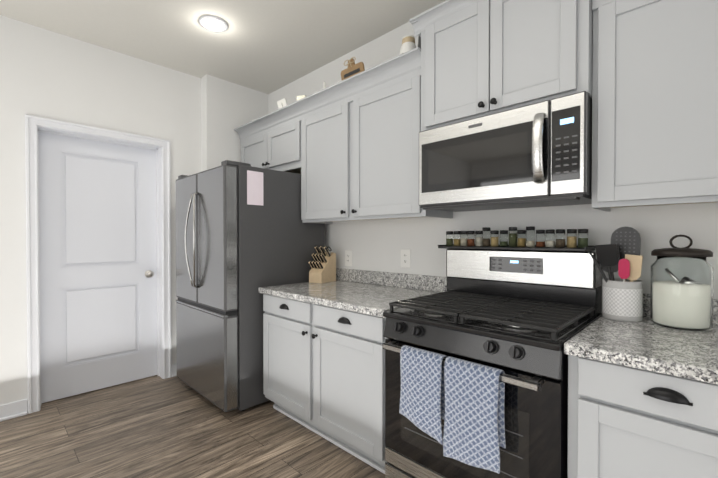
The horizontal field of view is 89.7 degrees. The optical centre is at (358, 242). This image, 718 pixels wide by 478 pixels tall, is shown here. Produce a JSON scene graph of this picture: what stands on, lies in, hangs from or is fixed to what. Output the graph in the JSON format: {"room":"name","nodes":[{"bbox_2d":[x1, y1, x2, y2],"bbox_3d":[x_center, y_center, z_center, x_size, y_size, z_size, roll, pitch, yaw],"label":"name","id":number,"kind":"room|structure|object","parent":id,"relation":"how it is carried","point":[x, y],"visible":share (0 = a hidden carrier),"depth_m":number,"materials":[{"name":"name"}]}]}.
{"room":"kitchen","nodes":[
{"label":"kitchen","id":0,"kind":"room"},
{"bbox_2d":[0,15,267,406],"bbox_3d":[-3.016,-0.156,1.826,0.280,2.720,5.660,1,1,44],"label":"wall","id":1,"kind":"structure","parent":0,"point":[194,120],"depth_m":2.73,"materials":[{"name":"paint"}]},
{"bbox_2d":[0,399,27,421],"bbox_3d":[-3.570,1.157,1.224,0.026,0.105,3.606,1,1,44],"label":"baseboard","id":2,"kind":"structure","parent":1,"relation":"attached to","point":[15,409],"depth_m":2.46,"materials":[{"name":"white paint"}]},
{"bbox_2d":[39,132,156,402],"bbox_3d":[-2.060,0.182,2.917,0.101,2.003,0.790,1,1,44],"label":"door","id":3,"kind":"structure","parent":1,"relation":"in","point":[98,262],"depth_m":2.89,"materials":[{"name":"white paint"}]},
{"bbox_2d":[25,114,171,413],"bbox_3d":[-2.042,0.150,2.899,0.181,2.084,0.936,1,1,44],"label":"door frame","id":4,"kind":"structure","parent":1,"relation":"attached to","point":[35,126],"depth_m":2.70,"materials":[{"name":"white paint"}]},
{"bbox_2d":[172,364,176,376],"bbox_3d":[-1.559,1.136,3.287,0.026,0.105,0.274,1,1,44],"label":"baseboard","id":5,"kind":"structure","parent":1,"relation":"attached to","point":[174,367],"depth_m":3.20,"materials":[{"name":"white paint"}]},
{"bbox_2d":[0,375,384,477],"bbox_3d":[-1.167,1.251,0.178,7.730,0.060,5.860,1,1,44],"label":"floor","id":6,"kind":"structure","parent":0,"point":[155,426],"depth_m":2.18,"materials":[{"name":"brown wood"}]},
{"bbox_2d":[176,160,324,411],"bbox_3d":[-0.934,0.315,3.010,0.906,1.752,0.944,1,1,44],"label":"refrigerator","id":7,"kind":"object","parent":6,"relation":"on","point":[244,233],"visible":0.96,"depth_m":2.59,"materials":[{"name":"metal"}]},
{"bbox_2d":[263,294,386,473],"bbox_3d":[-0.035,0.778,2.393,1.130,0.840,0.690,1,1,44],"label":"base cabinet","id":8,"kind":"object","parent":6,"relation":"on","point":[323,371],"depth_m":2.05,"materials":[{"name":"grey paint"}]},
{"bbox_2d":[382,249,601,477],"bbox_3d":[0.609,0.613,1.681,0.762,1.145,0.758,1,1,44],"label":"gas range","id":9,"kind":"object","parent":6,"relation":"on","point":[519,318],"visible":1,"depth_m":1.54,"materials":[{"name":"black metal"}]},
{"bbox_2d":[399,345,446,444],"bbox_3d":[0.267,0.618,1.499,0.211,0.343,0.066,1,1,44],"label":"hanging towel","id":10,"kind":"object","parent":9,"relation":"hanging from","point":[422,400],"visible":0.94,"depth_m":1.47,"materials":[{"name":"blue fabric"}]},
{"bbox_2d":[443,356,505,473],"bbox_3d":[0.425,0.640,1.345,0.223,0.383,0.066,1,1,44],"label":"hanging towel","id":11,"kind":"object","parent":9,"relation":"hanging from","point":[474,429],"visible":1,"depth_m":1.31,"materials":[{"name":"blue fabric"}]},
{"bbox_2d":[438,244,594,250],"bbox_3d":[0.798,0.024,1.929,0.757,0.024,0.181,1,1,44],"label":"shelf","id":12,"kind":"object","parent":9,"relation":"on","point":[588,248],"visible":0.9,"depth_m":1.81,"materials":[{"name":"black plastic"}]},
{"bbox_2d":[446,226,587,247],"bbox_3d":[0.795,-0.030,1.925,0.740,0.104,0.058,1,1,44],"label":"spice jars","id":13,"kind":"object","parent":12,"relation":"on","point":[522,238],"visible":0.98,"depth_m":1.87,"materials":[{"name":"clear glass"}]},
{"bbox_2d":[568,355,717,477],"bbox_3d":[1.290,0.791,1.102,1.001,0.840,0.690,1,1,44],"label":"base cabinet","id":14,"kind":"object","parent":6,"relation":"on","point":[624,421],"depth_m":1.07,"materials":[{"name":"grey paint"}]},
{"bbox_2d":[259,268,717,384],"bbox_3d":[0.824,0.296,1.540,3.595,0.138,0.706,1,1,44],"label":"countertop","id":15,"kind":"structure","parent":14,"relation":"on","point":[646,343],"depth_m":1.36,"materials":[{"name":"grey stone"}]},
{"bbox_2d":[308,246,335,282],"bbox_3d":[-0.291,0.170,2.863,0.130,0.285,0.224,0,1,30],"label":"knife block","id":16,"kind":"object","parent":15,"relation":"on","point":[323,268],"visible":1,"depth_m":2.83,"materials":[{"name":"brown wood"}]},
{"bbox_2d":[589,227,642,321],"bbox_3d":[1.112,0.128,1.555,0.181,0.395,0.149,1,1,44],"label":"utensil crock","id":17,"kind":"object","parent":15,"relation":"on","point":[622,298],"visible":1,"depth_m":1.51,"materials":[{"name":"ceramic"}]},
{"bbox_2d":[650,234,713,330],"bbox_3d":[1.260,0.148,1.414,0.184,0.359,0.184,1,1,44],"label":"jar","id":18,"kind":"object","parent":15,"relation":"on","point":[681,287],"visible":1,"depth_m":1.35,"materials":[{"name":"clear glass"}]},
{"bbox_2d":[0,0,445,93],"bbox_3d":[-1.167,-1.539,0.148,7.730,0.080,5.860,1,1,44],"label":"ceiling","id":19,"kind":"structure","parent":0,"point":[267,46],"depth_m":2.58,"materials":[{"name":"paint"}]},
{"bbox_2d":[199,15,227,32],"bbox_3d":[-1.010,-1.517,2.509,0.190,0.012,0.190,1,1,44],"label":"recessed light","id":20,"kind":"object","parent":19,"relation":"in","point":[213,23],"visible":0.96,"depth_m":2.50,"materials":[{"name":"white paint"}]},
{"bbox_2d":[268,22,717,312],"bbox_3d":[0.791,-0.160,2.171,7.730,2.720,0.150,1,1,44],"label":"wall","id":21,"kind":"structure","parent":0,"point":[376,245],"depth_m":2.30,"materials":[{"name":"paint"}]},
{"bbox_2d":[239,112,297,173],"bbox_3d":[-0.694,-0.824,3.277,0.960,0.405,0.321,1,1,44],"label":"upper cabinet","id":22,"kind":"object","parent":21,"relation":"attached to","point":[274,145],"depth_m":3.10,"materials":[{"name":"grey paint"}]},
{"bbox_2d":[277,98,286,108],"bbox_3d":[-0.619,-1.128,2.986,0.120,0.092,0.067,1,1,44],"label":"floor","id":23,"kind":"structure","parent":22,"relation":"on","point":[281,103],"depth_m":2.97,"materials":[{"name":"white ceramic"}]},
{"bbox_2d":[297,95,306,100],"bbox_3d":[-0.437,-1.103,2.800,0.070,0.048,0.070,0,1,16],"label":"dish","id":24,"kind":"object","parent":22,"relation":"on","point":[300,97],"visible":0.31,"depth_m":2.77,"materials":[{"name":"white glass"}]},
{"bbox_2d":[345,250,351,265],"bbox_3d":[-0.085,0.127,2.916,0.084,0.128,0.007,1,1,44],"label":"electrical outlet","id":25,"kind":"object","parent":21,"relation":"attached to","point":[348,257],"visible":1,"depth_m":2.91,"materials":[{"name":"plastic"}]},
{"bbox_2d":[298,64,452,223],"bbox_3d":[0.064,-0.596,2.540,1.150,0.844,0.321,1,1,44],"label":"upper cabinet","id":26,"kind":"object","parent":21,"relation":"attached to","point":[358,147],"depth_m":2.36,"materials":[{"name":"grey paint"}]},
{"bbox_2d":[341,57,364,79],"bbox_3d":[-0.047,-1.169,2.494,0.215,0.185,0.061,1,1,44],"label":"sign","id":27,"kind":"object","parent":26,"relation":"on","point":[352,69],"visible":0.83,"depth_m":2.48,"materials":[{"name":"brown wood"}]},
{"bbox_2d":[400,35,415,54],"bbox_3d":[0.294,-1.154,2.174,0.127,0.162,0.124,1,1,44],"label":"vase","id":28,"kind":"object","parent":26,"relation":"on","point":[408,42],"visible":0.54,"depth_m":2.14,"materials":[{"name":"ceramic"}]},
{"bbox_2d":[401,249,409,267],"bbox_3d":[0.324,0.111,2.518,0.084,0.128,0.007,1,1,44],"label":"electrical outlet","id":29,"kind":"object","parent":21,"relation":"attached to","point":[405,258],"visible":1,"depth_m":2.52,"materials":[{"name":"plastic"}]},
{"bbox_2d":[414,0,593,131],"bbox_3d":[0.745,-0.907,1.834,0.799,0.563,0.376,1,1,44],"label":"upper cabinet","id":30,"kind":"object","parent":21,"relation":"attached to","point":[475,58],"depth_m":1.67,"materials":[{"name":"grey paint"}]},
{"bbox_2d":[418,36,420,48],"bbox_3d":[0.359,-1.169,2.114,0.044,0.194,0.042,1,1,44],"label":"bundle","id":31,"kind":"object","parent":30,"relation":"on","point":[419,41],"visible":0.08,"depth_m":2.10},
{"bbox_2d":[419,91,591,211],"bbox_3d":[0.725,-0.389,1.814,0.790,0.426,0.439,1,1,44],"label":"microwave","id":32,"kind":"object","parent":30,"relation":"attached to","point":[538,154],"visible":1,"depth_m":1.62,"materials":[{"name":"silver metal"}]},
{"bbox_2d":[587,0,717,211],"bbox_3d":[1.276,-0.584,1.359,0.624,0.844,0.321,1,1,44],"label":"upper cabinet","id":33,"kind":"object","parent":21,"relation":"attached to","point":[643,74],"depth_m":1.33,"materials":[{"name":"grey paint"}]}
]}

